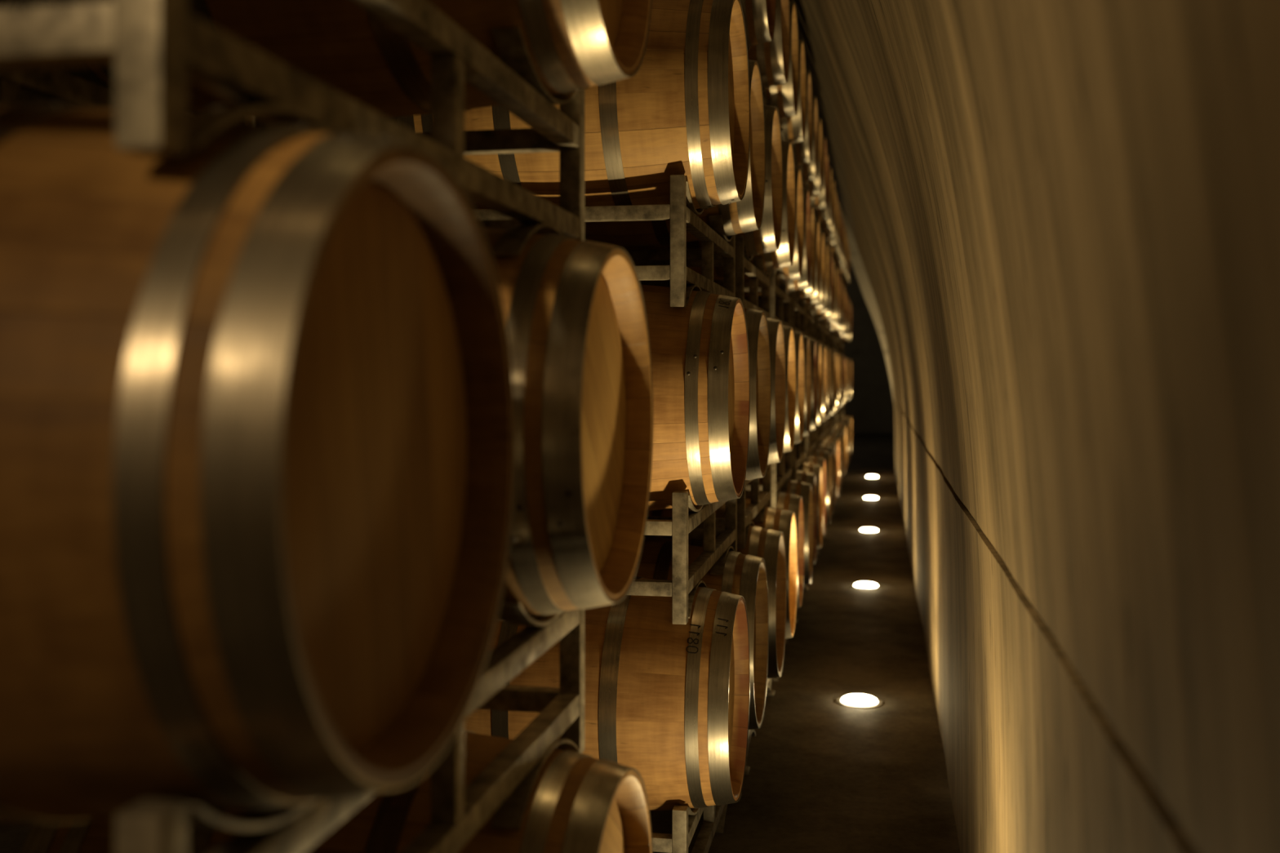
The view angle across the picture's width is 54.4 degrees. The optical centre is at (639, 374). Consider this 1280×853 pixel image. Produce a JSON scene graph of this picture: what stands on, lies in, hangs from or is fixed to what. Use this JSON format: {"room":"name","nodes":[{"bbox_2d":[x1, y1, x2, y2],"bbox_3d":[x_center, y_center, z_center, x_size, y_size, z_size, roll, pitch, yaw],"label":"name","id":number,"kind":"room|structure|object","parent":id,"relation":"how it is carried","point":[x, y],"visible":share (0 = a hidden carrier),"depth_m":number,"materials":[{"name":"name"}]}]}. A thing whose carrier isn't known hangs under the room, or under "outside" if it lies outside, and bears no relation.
{"room":"wine barrel cellar","nodes":[
{"label":"wine barrel cellar","id":0,"kind":"room"},
{"bbox_2d":[0,0,271,124],"bbox_3d":[-4.537,-0.597,9.445,0.897,4.368,23.850,0,0,11],"label":"wall","id":1,"kind":"structure","parent":0,"point":[24,98],"depth_m":9.08,"materials":[{"name":"concrete"}]},
{"bbox_2d":[0,433,959,852],"bbox_3d":[-0.290,1.637,15.530,8.400,0.100,38.400,0,0,11],"label":"floor","id":2,"kind":"structure","parent":0,"point":[824,775],"depth_m":5.72,"materials":[{"name":"concrete"}]},
{"bbox_2d":[651,794,741,852],"bbox_3d":[-0.102,1.397,4.125,0.740,0.380,1.289,0,0,11],"label":"rack","id":3,"kind":"object","parent":2,"relation":"on","point":[685,820],"visible":0.16,"depth_m":3.53,"materials":[{"name":"metal"}]},
{"bbox_2d":[464,576,750,811],"bbox_3d":[-0.174,0.950,3.749,0.953,0.690,0.690,0,0,11],"label":"wine barrel","id":4,"kind":"object","parent":3,"relation":"on","point":[668,702],"visible":0.51,"depth_m":3.43,"materials":[{"name":"brown wood"}]},
{"bbox_2d":[626,491,737,624],"bbox_3d":[-0.102,0.510,4.125,0.714,0.366,1.259,0,0,11],"label":"rack","id":5,"kind":"object","parent":4,"relation":"on","point":[684,584],"visible":0.38,"depth_m":3.47,"materials":[{"name":"metal"}]},
{"bbox_2d":[640,284,750,511],"bbox_3d":[-0.174,0.070,3.749,0.953,0.690,0.690,0,0,11],"label":"wine barrel","id":6,"kind":"object","parent":5,"relation":"on","point":[700,355],"visible":0.41,"depth_m":3.43,"materials":[{"name":"brown wood"}]},
{"bbox_2d":[474,174,735,307],"bbox_3d":[-0.108,-0.370,4.126,0.714,0.366,1.259,0,0,11],"label":"rack","id":7,"kind":"object","parent":6,"relation":"on","point":[682,213],"visible":0.39,"depth_m":3.50,"materials":[{"name":"metal"}]},
{"bbox_2d":[396,0,750,208],"bbox_3d":[-0.174,-0.810,3.749,0.953,0.690,0.690,0,0,11],"label":"wine barrel","id":8,"kind":"object","parent":7,"relation":"on","point":[686,109],"visible":0.5,"depth_m":3.44,"materials":[{"name":"brown wood"}]},
{"bbox_2d":[584,58,765,246],"bbox_3d":[-0.049,-0.810,4.504,0.953,0.690,0.690,0,0,11],"label":"wine barrel","id":9,"kind":"object","parent":7,"relation":"on","point":[744,215],"visible":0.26,"depth_m":4.39,"materials":[{"name":"brown wood"}]},
{"bbox_2d":[743,307,771,479],"bbox_3d":[-0.028,0.070,4.500,0.953,0.690,0.690,0,0,11],"label":"wine barrel","id":10,"kind":"object","parent":5,"relation":"on","point":[758,340],"visible":0.21,"depth_m":4.53,"materials":[{"name":"brown wood"}]},
{"bbox_2d":[635,541,768,729],"bbox_3d":[-0.037,0.950,4.502,0.953,0.690,0.690,0,0,11],"label":"wine barrel","id":11,"kind":"object","parent":3,"relation":"on","point":[744,575],"visible":0.25,"depth_m":4.34,"materials":[{"name":"brown wood"}]},
{"bbox_2d":[744,678,774,774],"bbox_3d":[0.185,1.397,5.628,0.740,0.380,1.289,0,0,11],"label":"rack","id":12,"kind":"object","parent":2,"relation":"on","point":[769,692],"visible":0.06,"depth_m":5.36,"materials":[{"name":"metal"}]},
{"bbox_2d":[643,525,786,679],"bbox_3d":[0.118,0.951,5.251,0.953,0.692,0.690,0,0,11],"label":"wine barrel","id":13,"kind":"object","parent":12,"relation":"on","point":[768,544],"visible":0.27,"depth_m":5.04,"materials":[{"name":"brown wood"}]},
{"bbox_2d":[647,463,771,548],"bbox_3d":[0.185,0.510,5.628,0.714,0.366,1.259,0,0,11],"label":"rack","id":14,"kind":"object","parent":13,"relation":"on","point":[759,500],"visible":0.21,"depth_m":5.36,"materials":[{"name":"metal"}]},
{"bbox_2d":[766,317,786,464],"bbox_3d":[0.116,0.070,5.252,0.953,0.690,0.690,0,0,11],"label":"wine barrel","id":15,"kind":"object","parent":14,"relation":"on","point":[778,377],"visible":0.16,"depth_m":5.31,"materials":[{"name":"beige wood"}]},
{"bbox_2d":[632,235,769,318],"bbox_3d":[0.179,-0.370,5.629,0.714,0.366,1.259,0,0,11],"label":"rack","id":16,"kind":"object","parent":15,"relation":"on","point":[758,277],"visible":0.23,"depth_m":5.35,"materials":[{"name":"metal"}]},
{"bbox_2d":[620,104,782,256],"bbox_3d":[0.102,-0.810,5.254,0.953,0.691,0.690,0,0,11],"label":"wine barrel","id":17,"kind":"object","parent":16,"relation":"on","point":[766,239],"visible":0.16,"depth_m":5.07,"materials":[{"name":"brown wood"}]},
{"bbox_2d":[746,46,766,105],"bbox_3d":[0.161,-1.250,5.632,0.714,0.366,1.259,0,0,11],"label":"rack","id":18,"kind":"object","parent":17,"relation":"on","point":[764,90],"visible":0.02,"depth_m":6.14,"materials":[{"name":"metal"}]},
{"bbox_2d":[740,0,776,46],"bbox_3d":[0.073,-1.690,5.260,0.953,0.690,0.690,0,0,11],"label":"wine barrel","id":19,"kind":"object","parent":18,"relation":"on","point":[759,15],"visible":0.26,"depth_m":5.07,"materials":[{"name":"brown wood"}]},
{"bbox_2d":[747,0,790,88],"bbox_3d":[0.224,-1.690,6.009,0.953,0.690,0.690,0,0,11],"label":"wine barrel","id":20,"kind":"object","parent":18,"relation":"on","point":[772,57],"visible":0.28,"depth_m":5.78,"materials":[{"name":"beige wood"}]},
{"bbox_2d":[688,139,795,277],"bbox_3d":[0.252,-0.810,6.005,0.953,0.690,0.690,0,0,11],"label":"wine barrel","id":21,"kind":"object","parent":16,"relation":"on","point":[781,258],"visible":0.18,"depth_m":5.85,"materials":[{"name":"brown wood"}]},
{"bbox_2d":[782,325,795,453],"bbox_3d":[0.255,0.070,6.004,0.953,0.690,0.690,0,0,11],"label":"wine barrel","id":22,"kind":"object","parent":14,"relation":"on","point":[788,335],"visible":0.1,"depth_m":6.10,"materials":[{"name":"brown wood"}]},
{"bbox_2d":[647,503,797,638],"bbox_3d":[0.261,0.950,6.003,0.953,0.690,0.690,0,0,11],"label":"wine barrel","id":23,"kind":"object","parent":12,"relation":"on","point":[784,521],"visible":0.21,"depth_m":5.85,"materials":[{"name":"beige wood"}]},
{"bbox_2d":[771,638,787,681],"bbox_3d":[0.472,1.397,7.131,0.740,0.380,1.289,0,0,11],"label":"rack","id":24,"kind":"object","parent":2,"relation":"on","point":[774,679],"visible":0.02,"depth_m":6.43,"materials":[{"name":"metal"}]},
{"bbox_2d":[745,492,804,608],"bbox_3d":[0.396,0.950,6.756,0.953,0.690,0.690,0,0,11],"label":"wine barrel","id":25,"kind":"object","parent":24,"relation":"on","point":[793,503],"visible":0.11,"depth_m":6.71,"materials":[{"name":"brown wood"}]},
{"bbox_2d":[745,451,791,507],"bbox_3d":[0.472,0.510,7.131,0.714,0.366,1.259,0,0,11],"label":"rack","id":26,"kind":"object","parent":25,"relation":"on","point":[780,483],"visible":0.2,"depth_m":7.05,"materials":[{"name":"metal"}]},
{"bbox_2d":[793,330,804,444],"bbox_3d":[0.398,0.070,6.755,0.953,0.690,0.690,0,0,11],"label":"wine barrel","id":27,"kind":"object","parent":26,"relation":"on","point":[798,339],"visible":0.13,"depth_m":6.83,"materials":[{"name":"brown wood"}]},
{"bbox_2d":[743,269,791,326],"bbox_3d":[0.466,-0.370,7.132,0.714,0.366,1.259,0,0,11],"label":"rack","id":28,"kind":"object","parent":27,"relation":"on","point":[783,296],"visible":0.2,"depth_m":7.05,"materials":[{"name":"metal"}]},
{"bbox_2d":[713,166,804,283],"bbox_3d":[0.392,-0.810,6.756,0.953,0.690,0.690,0,0,11],"label":"wine barrel","id":29,"kind":"object","parent":28,"relation":"on","point":[794,272],"visible":0.16,"depth_m":6.64,"materials":[{"name":"brown wood"}]},
{"bbox_2d":[766,97,784,139],"bbox_3d":[0.448,-1.250,7.135,0.714,0.366,1.259,0,0,11],"label":"rack","id":30,"kind":"object","parent":29,"relation":"on","point":[769,102],"visible":0.02,"depth_m":6.45,"materials":[{"name":"metal"}]},
{"bbox_2d":[766,0,798,119],"bbox_3d":[0.365,-1.690,6.762,0.953,0.690,0.690,0,0,11],"label":"wine barrel","id":31,"kind":"object","parent":30,"relation":"on","point":[784,96],"visible":0.2,"depth_m":6.57,"materials":[{"name":"beige wood"}]},
{"bbox_2d":[779,39,806,143],"bbox_3d":[0.507,-1.690,7.514,0.953,0.690,0.690,0,0,11],"label":"wine barrel","id":32,"kind":"object","parent":30,"relation":"on","point":[793,127],"visible":0.11,"depth_m":7.32,"materials":[{"name":"brown wood"}]},
{"bbox_2d":[743,187,811,297],"bbox_3d":[0.538,-0.810,7.508,0.953,0.690,0.690,0,0,11],"label":"wine barrel","id":33,"kind":"object","parent":28,"relation":"on","point":[803,282],"visible":0.19,"depth_m":7.38,"materials":[{"name":"brown wood"}]},
{"bbox_2d":[802,335,811,436],"bbox_3d":[0.538,0.070,7.508,0.953,0.690,0.690,0,0,11],"label":"wine barrel","id":34,"kind":"object","parent":26,"relation":"on","point":[806,345],"visible":0.08,"depth_m":7.61,"materials":[{"name":"brown wood"}]},
{"bbox_2d":[746,477,813,585],"bbox_3d":[0.551,0.950,7.505,0.953,0.690,0.690,0,0,11],"label":"wine barrel","id":35,"kind":"object","parent":24,"relation":"on","point":[804,490],"visible":0.16,"depth_m":7.31,"materials":[{"name":"beige wood"}]},
{"bbox_2d":[795,584,808,622],"bbox_3d":[0.759,1.397,8.633,0.740,0.380,1.289,0,0,11],"label":"rack","id":36,"kind":"object","parent":2,"relation":"on","point":[805,588],"visible":0.06,"depth_m":9.11,"materials":[{"name":"metal"}]},
{"bbox_2d":[776,470,817,564],"bbox_3d":[0.683,0.950,8.259,0.953,0.690,0.690,0,0,11],"label":"wine barrel","id":37,"kind":"object","parent":36,"relation":"on","point":[802,477],"visible":0.13,"depth_m":8.28,"materials":[{"name":"brown wood"}]},
{"bbox_2d":[776,435,805,480],"bbox_3d":[0.759,0.510,8.633,0.714,0.366,1.259,0,0,11],"label":"rack","id":38,"kind":"object","parent":37,"relation":"on","point":[798,452],"visible":0.21,"depth_m":8.55,"materials":[{"name":"metal"}]},
{"bbox_2d":[809,338,817,431],"bbox_3d":[0.685,0.070,8.258,0.953,0.690,0.690,0,0,11],"label":"wine barrel","id":39,"kind":"object","parent":38,"relation":"on","point":[812,342],"visible":0.16,"depth_m":8.30,"materials":[{"name":"beige wood"}]},
{"bbox_2d":[757,290,804,335],"bbox_3d":[0.753,-0.370,8.635,0.714,0.366,1.259,0,0,11],"label":"rack","id":40,"kind":"object","parent":39,"relation":"on","point":[797,308],"visible":0.17,"depth_m":8.55,"materials":[{"name":"metal"}]},
{"bbox_2d":[743,205,815,299],"bbox_3d":[0.669,-0.810,8.261,0.953,0.690,0.690,0,0,11],"label":"wine barrel","id":41,"kind":"object","parent":40,"relation":"on","point":[806,292],"visible":0.1,"depth_m":8.33,"materials":[{"name":"brown wood"}]},
{"bbox_2d":[759,219,820,309],"bbox_3d":[0.814,-0.810,9.012,0.953,0.690,0.690,0,0,11],"label":"wine barrel","id":42,"kind":"object","parent":40,"relation":"on","point":[815,298],"visible":0.11,"depth_m":8.88,"materials":[{"name":"beige wood"}]},
{"bbox_2d":[816,342,822,426],"bbox_3d":[0.826,0.070,9.010,0.953,0.690,0.690,0,0,11],"label":"wine barrel","id":43,"kind":"object","parent":38,"relation":"on","point":[818,344],"visible":0.07,"depth_m":9.11,"materials":[{"name":"brown wood"}]},
{"bbox_2d":[776,459,822,548],"bbox_3d":[0.831,0.950,9.009,0.953,0.690,0.690,0,0,11],"label":"wine barrel","id":44,"kind":"object","parent":36,"relation":"on","point":[816,469],"visible":0.13,"depth_m":8.84,"materials":[{"name":"beige wood"}]},
{"bbox_2d":[816,534,825,555],"bbox_3d":[1.334,1.397,11.639,0.740,0.380,1.289,0,0,11],"label":"rack","id":45,"kind":"object","parent":2,"relation":"on","point":[823,535],"visible":0.08,"depth_m":10.96,"materials":[{"name":"metal"}]},
{"bbox_2d":[818,444,834,513],"bbox_3d":[1.268,0.950,11.262,0.953,0.690,0.690,0,0,11],"label":"wine barrel","id":46,"kind":"object","parent":45,"relation":"on","point":[821,447],"visible":0.08,"depth_m":11.10,"materials":[{"name":"brown wood"}]},
{"bbox_2d":[816,421,823,449],"bbox_3d":[1.334,0.510,11.639,0.714,0.366,1.259,0,0,11],"label":"rack","id":47,"kind":"object","parent":46,"relation":"on","point":[820,428],"visible":0.14,"depth_m":11.56,"materials":[{"name":"metal"}]},
{"bbox_2d":[829,348,834,415],"bbox_3d":[1.269,0.070,11.262,0.953,0.690,0.690,0,0,11],"label":"wine barrel","id":48,"kind":"object","parent":47,"relation":"on","point":[832,352],"visible":0.07,"depth_m":11.02,"materials":[{"name":"brown wood"}]},
{"bbox_2d":[815,315,822,344],"bbox_3d":[1.328,-0.370,11.640,0.714,0.366,1.259,0,0,11],"label":"rack","id":49,"kind":"object","parent":48,"relation":"on","point":[819,324],"visible":0.17,"depth_m":11.56,"materials":[{"name":"metal"}]},
{"bbox_2d":[817,250,832,319],"bbox_3d":[1.254,-0.810,11.265,0.953,0.690,0.690,0,0,11],"label":"wine barrel","id":50,"kind":"object","parent":49,"relation":"on","point":[828,314],"visible":0.11,"depth_m":11.10,"materials":[{"name":"brown wood"}]},
{"bbox_3d":[1.310,-1.250,11.644,0.714,0.366,1.259,0,0,11],"label":"rack","id":51,"kind":"object","parent":50,"relation":"on","visible":0},
{"bbox_2d":[813,152,829,221],"bbox_3d":[1.220,-1.690,11.271,0.953,0.690,0.690,0,0,11],"label":"wine barrel","id":52,"kind":"object","parent":51,"relation":"on","point":[820,214],"visible":0.08,"depth_m":11.17,"materials":[{"name":"brown wood"}]},
{"bbox_2d":[818,166,832,231],"bbox_3d":[1.368,-1.690,12.022,0.953,0.690,0.690,0,0,11],"label":"wine barrel","id":53,"kind":"object","parent":51,"relation":"on","point":[825,224],"visible":0.12,"depth_m":11.85,"materials":[{"name":"brown wood"}]},
{"bbox_2d":[821,258,834,322],"bbox_3d":[1.386,-0.810,12.018,0.953,0.690,0.690,0,0,11],"label":"wine barrel","id":54,"kind":"object","parent":49,"relation":"on","point":[831,318],"visible":0.11,"depth_m":12.11,"materials":[{"name":"brown wood"}]},
{"bbox_2d":[833,350,836,412],"bbox_3d":[1.408,0.070,12.014,0.953,0.690,0.690,0,0,11],"label":"wine barrel","id":55,"kind":"object","parent":47,"relation":"on","point":[835,355],"visible":0.07,"depth_m":12.11,"materials":[{"name":"beige wood"}]},
{"bbox_2d":[822,440,836,504],"bbox_3d":[1.409,0.950,12.014,0.953,0.690,0.690,0,0,11],"label":"wine barrel","id":56,"kind":"object","parent":45,"relation":"on","point":[832,444],"visible":0.12,"depth_m":11.88,"materials":[{"name":"brown wood"}]},
{"bbox_2d":[835,693,884,708],"bbox_3d":[1.062,1.575,6.028,0.232,0.025,0.232,0,0,11],"label":"floor light","id":57,"kind":"object","parent":2,"relation":"on","point":[853,700],"visible":1,"depth_m":5.98,"materials":[{"name":"glass"}]},
{"bbox_2d":[850,582,881,589],"bbox_3d":[1.690,1.575,9.313,0.232,0.025,0.232,0,0,11],"label":"floor light","id":58,"kind":"object","parent":2,"relation":"on","point":[867,585],"visible":1,"depth_m":9.26,"materials":[{"name":"glass"}]},
{"bbox_3d":[1.046,1.397,10.136,0.740,0.380,1.289,0,0,11],"label":"rack","id":59,"kind":"object","parent":2,"relation":"on","visible":0},
{"bbox_2d":[784,455,826,534],"bbox_3d":[0.967,0.950,9.762,0.953,0.690,0.690,0,0,11],"label":"wine barrel","id":60,"kind":"object","parent":59,"relation":"on","point":[812,460],"visible":0.05,"depth_m":9.81,"materials":[{"name":"brown wood"}]},
{"bbox_2d":[805,429,816,462],"bbox_3d":[1.046,0.510,10.136,0.714,0.366,1.259,0,0,11],"label":"rack","id":61,"kind":"object","parent":60,"relation":"on","point":[811,440],"visible":0.22,"depth_m":10.05,"materials":[{"name":"metal"}]},
{"bbox_2d":[821,344,826,422],"bbox_3d":[0.973,0.070,9.761,0.953,0.690,0.690,0,0,11],"label":"wine barrel","id":62,"kind":"object","parent":61,"relation":"on","point":[823,347],"visible":0.09,"depth_m":9.77,"materials":[{"name":"beige wood"}]},
{"bbox_2d":[774,304,815,340],"bbox_3d":[1.040,-0.370,10.137,0.714,0.366,1.259,0,0,11],"label":"rack","id":63,"kind":"object","parent":62,"relation":"on","point":[810,318],"visible":0.22,"depth_m":10.06,"materials":[{"name":"metal"}]},
{"bbox_2d":[774,231,825,311],"bbox_3d":[0.958,-0.810,9.764,0.953,0.691,0.690,0,0,11],"label":"wine barrel","id":64,"kind":"object","parent":63,"relation":"on","point":[820,304],"visible":0.12,"depth_m":9.63,"materials":[{"name":"brown wood"}]},
{"bbox_3d":[1.023,-1.250,10.141,0.714,0.366,1.259,0,0,11],"label":"rack","id":65,"kind":"object","parent":64,"relation":"on","visible":0},
{"bbox_2d":[802,117,822,197],"bbox_3d":[0.940,-1.690,9.767,0.953,0.690,0.690,0,0,11],"label":"wine barrel","id":66,"kind":"object","parent":65,"relation":"on","point":[815,187],"visible":0.13,"depth_m":9.58,"materials":[{"name":"brown wood"}]},
{"bbox_2d":[809,136,826,210],"bbox_3d":[1.089,-1.690,10.518,0.953,0.690,0.690,0,0,11],"label":"wine barrel","id":67,"kind":"object","parent":65,"relation":"on","point":[820,202],"visible":0.13,"depth_m":10.31,"materials":[{"name":"brown wood"}]},
{"bbox_2d":[783,241,829,319],"bbox_3d":[1.104,-0.810,10.515,0.953,0.690,0.690,0,0,11],"label":"wine barrel","id":68,"kind":"object","parent":63,"relation":"on","point":[820,311],"visible":0.1,"depth_m":10.38,"materials":[{"name":"brown wood"}]},
{"bbox_2d":[826,346,831,417],"bbox_3d":[1.117,0.070,10.512,0.953,0.690,0.690,0,0,11],"label":"wine barrel","id":69,"kind":"object","parent":61,"relation":"on","point":[828,351],"visible":0.08,"depth_m":10.58,"materials":[{"name":"brown wood"}]},
{"bbox_2d":[813,449,831,524],"bbox_3d":[1.125,0.950,10.511,0.953,0.690,0.690,0,0,11],"label":"wine barrel","id":70,"kind":"object","parent":59,"relation":"on","point":[827,455],"visible":0.15,"depth_m":10.31,"materials":[{"name":"brown wood"}]},
{"bbox_3d":[1.621,1.397,13.142,0.740,0.380,1.289,0,0,11],"label":"rack","id":71,"kind":"object","parent":2,"relation":"on","visible":0},
{"bbox_2d":[825,436,839,497],"bbox_3d":[1.551,0.950,12.766,0.953,0.691,0.690,0,0,11],"label":"wine barrel","id":72,"kind":"object","parent":71,"relation":"on","point":[827,438],"visible":0.05,"depth_m":12.63,"materials":[{"name":"beige wood"}]},
{"bbox_2d":[823,417,829,440],"bbox_3d":[1.621,0.510,13.142,0.714,0.366,1.259,0,0,11],"label":"rack","id":73,"kind":"object","parent":72,"relation":"on","point":[826,424],"visible":0.14,"depth_m":13.06,"materials":[{"name":"metal"}]},
{"bbox_2d":[835,351,838,410],"bbox_3d":[1.547,0.070,12.766,0.953,0.690,0.690,0,0,11],"label":"wine barrel","id":74,"kind":"object","parent":73,"relation":"on","point":[837,353],"visible":0.07,"depth_m":12.90,"materials":[{"name":"beige wood"}]},
{"bbox_2d":[822,322,829,347],"bbox_3d":[1.615,-0.370,13.143,0.714,0.366,1.259,0,0,11],"label":"rack","id":75,"kind":"object","parent":74,"relation":"on","point":[825,330],"visible":0.18,"depth_m":13.06,"materials":[{"name":"metal"}]},
{"bbox_2d":[825,265,837,325],"bbox_3d":[1.538,-0.810,12.768,0.953,0.690,0.690,0,0,11],"label":"wine barrel","id":76,"kind":"object","parent":75,"relation":"on","point":[835,319],"visible":0.06,"depth_m":12.58,"materials":[{"name":"brown wood"}]},
{"bbox_3d":[1.597,-1.250,13.146,0.714,0.366,1.259,0,0,11],"label":"rack","id":77,"kind":"object","parent":76,"relation":"on","visible":0},
{"bbox_2d":[822,178,835,239],"bbox_3d":[1.513,-1.690,12.773,0.953,0.690,0.690,0,0,11],"label":"wine barrel","id":78,"kind":"object","parent":77,"relation":"on","point":[829,233],"visible":0.11,"depth_m":12.60,"materials":[{"name":"brown wood"}]},
{"bbox_2d":[824,190,837,246],"bbox_3d":[1.653,-1.690,13.525,0.953,0.690,0.690,0,0,11],"label":"wine barrel","id":79,"kind":"object","parent":77,"relation":"on","point":[831,242],"visible":0.13,"depth_m":13.35,"materials":[{"name":"brown wood"}]},
{"bbox_2d":[827,271,839,328],"bbox_3d":[1.685,-0.810,13.519,0.953,0.690,0.690,0,0,11],"label":"wine barrel","id":80,"kind":"object","parent":75,"relation":"on","point":[837,324],"visible":0.09,"depth_m":13.35,"materials":[{"name":"beige wood"}]},
{"bbox_2d":[828,432,841,489],"bbox_3d":[1.694,0.950,13.517,0.953,0.690,0.690,0,0,11],"label":"wine barrel","id":81,"kind":"object","parent":71,"relation":"on","point":[830,434],"visible":0.14,"depth_m":13.36,"materials":[{"name":"brown wood"}]},
{"bbox_3d":[1.908,1.397,14.645,0.740,0.380,1.289,0,0,11],"label":"rack","id":82,"kind":"object","parent":2,"relation":"on","visible":0},
{"bbox_2d":[831,430,843,484],"bbox_3d":[1.835,0.950,14.269,0.953,0.690,0.690,0,0,11],"label":"wine barrel","id":83,"kind":"object","parent":82,"relation":"on","point":[834,432],"visible":0.12,"depth_m":14.12,"materials":[{"name":"brown wood"}]},
{"bbox_2d":[829,413,834,432],"bbox_3d":[1.908,0.510,14.645,0.714,0.366,1.259,0,0,11],"label":"rack","id":84,"kind":"object","parent":83,"relation":"on","point":[831,417],"visible":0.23,"depth_m":14.56,"materials":[{"name":"metal"}]},
{"bbox_2d":[840,354,843,406],"bbox_3d":[1.838,0.070,14.269,0.953,0.690,0.690,0,0,11],"label":"wine barrel","id":85,"kind":"object","parent":84,"relation":"on","point":[841,355],"visible":0.09,"depth_m":14.36,"materials":[{"name":"brown wood"}]},
{"bbox_2d":[829,328,834,350],"bbox_3d":[1.902,-0.370,14.646,0.714,0.366,1.259,0,0,11],"label":"rack","id":86,"kind":"object","parent":85,"relation":"on","point":[831,332],"visible":0.14,"depth_m":14.60,"materials":[{"name":"metal"}]},
{"bbox_2d":[831,276,841,330],"bbox_3d":[1.825,-0.810,14.271,0.953,0.690,0.690,0,0,11],"label":"wine barrel","id":87,"kind":"object","parent":86,"relation":"on","point":[840,326],"visible":0.08,"depth_m":14.11,"materials":[{"name":"brown wood"}]},
{"bbox_3d":[1.885,-1.250,14.649,0.714,0.366,1.259,0,0,11],"label":"rack","id":88,"kind":"object","parent":87,"relation":"on","visible":0},
{"bbox_2d":[828,200,839,253],"bbox_3d":[1.797,-1.690,14.276,0.953,0.690,0.690,0,0,11],"label":"wine barrel","id":89,"kind":"object","parent":88,"relation":"on","point":[834,249],"visible":0.09,"depth_m":14.09,"materials":[{"name":"brown wood"}]},
{"bbox_2d":[831,208,841,259],"bbox_3d":[1.941,-1.690,15.028,0.953,0.690,0.690,0,0,11],"label":"wine barrel","id":90,"kind":"object","parent":88,"relation":"on","point":[835,255],"visible":0.09,"depth_m":14.87,"materials":[{"name":"brown wood"}]},
{"bbox_2d":[832,281,844,333],"bbox_3d":[1.973,-0.810,15.022,0.953,0.690,0.690,0,0,11],"label":"wine barrel","id":91,"kind":"object","parent":86,"relation":"on","point":[842,284],"visible":0.08,"depth_m":14.84,"materials":[{"name":"brown wood"}]},
{"bbox_2d":[387,0,838,199],"bbox_3d":[-1.561,-4.015,8.876,5.183,2.469,23.850,0,0,11],"label":"ceiling","id":92,"kind":"structure","parent":0,"point":[799,33],"depth_m":12.15,"materials":[{"name":"concrete"}]},
{"bbox_2d":[844,258,894,433],"bbox_3d":[2.699,-2.207,34.100,10.500,7.587,0.001,0,0,11],"label":"wall","id":93,"kind":"structure","parent":0,"point":[870,407],"depth_m":33.45,"materials":[{"name":"black"}]},
{"bbox_2d":[793,0,1279,852],"bbox_3d":[1.422,-0.597,8.306,0.913,4.368,23.850,0,0,11],"label":"wall","id":94,"kind":"structure","parent":0,"point":[1062,216],"depth_m":1.37,"materials":[{"name":"paint"}]},
{"bbox_3d":[1.985,-1.832,27.430,7.444,6.837,13.370,0,0,11],"label":"wall","id":95,"kind":"structure","parent":0,"visible":0},
{"bbox_2d":[836,197,894,423],"bbox_3d":[0.705,-1.955,20.736,7.444,7.084,0.300,0,0,11],"label":"trim","id":96,"kind":"structure","parent":95,"relation":"attached to","point":[863,280],"depth_m":20.02,"materials":[{"name":"concrete"}]},
{"bbox_3d":[-0.584,1.403,1.713,0.714,0.366,1.409,0,0,11],"label":"rack","id":97,"kind":"object","parent":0,"visible":0},
{"bbox_2d":[20,730,653,852],"bbox_3d":[-0.498,0.963,2.162,0.953,0.690,0.690,0,0,11],"label":"wine barrel","id":98,"kind":"object","parent":97,"relation":"on","point":[578,802],"visible":0.47,"depth_m":1.98,"materials":[{"name":"brown wood"}]},
{"bbox_3d":[-0.670,0.963,1.263,0.953,0.690,0.690,0,0,11],"label":"wine barrel","id":99,"kind":"object","parent":97,"relation":"on","visible":0},
{"bbox_2d":[115,600,584,852],"bbox_3d":[-0.584,0.523,1.713,0.714,0.366,1.409,0,0,11],"label":"rack","id":100,"kind":"object","parent":99,"relation":"on","point":[505,786],"visible":0.3,"depth_m":1.72,"materials":[{"name":"metal"}]},
{"bbox_2d":[0,102,515,823],"bbox_3d":[-0.670,0.083,1.264,0.953,0.690,0.690,0,0,11],"label":"wine barrel","id":101,"kind":"object","parent":100,"relation":"on","point":[257,415],"visible":0.98,"depth_m":0.97,"materials":[{"name":"brown wood"}]},
{"bbox_2d":[0,0,584,255],"bbox_3d":[-0.584,-0.357,1.713,0.714,0.366,1.409,0,0,11],"label":"rack","id":102,"kind":"object","parent":101,"relation":"on","point":[152,48],"visible":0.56,"depth_m":1.29,"materials":[{"name":"metal"}]},
{"bbox_2d":[21,0,652,116],"bbox_3d":[-0.498,-0.797,2.162,0.953,0.690,0.690,0,0,11],"label":"wine barrel","id":103,"kind":"object","parent":102,"relation":"on","point":[571,46],"visible":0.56,"depth_m":1.97,"materials":[{"name":"beige wood"}]},
{"bbox_2d":[481,226,653,619],"bbox_3d":[-0.498,0.083,2.162,0.953,0.690,0.690,0,0,11],"label":"wine barrel","id":104,"kind":"object","parent":100,"relation":"on","point":[575,310],"visible":0.29,"depth_m":1.91,"materials":[{"name":"brown wood"}]},
{"bbox_3d":[0.736,-1.250,8.638,0.714,0.366,1.259,0,0,11],"label":"rack","id":105,"kind":"object","parent":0,"visible":0},
{"bbox_2d":[791,70,812,165],"bbox_3d":[0.650,-1.690,8.265,0.953,0.690,0.690,0,0,11],"label":"wine barrel","id":106,"kind":"object","parent":105,"relation":"on","point":[802,151],"visible":0.08,"depth_m":8.08,"materials":[{"name":"brown wood"}]},
{"bbox_2d":[795,96,817,183],"bbox_3d":[0.797,-1.690,9.016,0.953,0.690,0.690,0,0,11],"label":"wine barrel","id":107,"kind":"object","parent":105,"relation":"on","point":[809,171],"visible":0.12,"depth_m":8.81,"materials":[{"name":"brown wood"}]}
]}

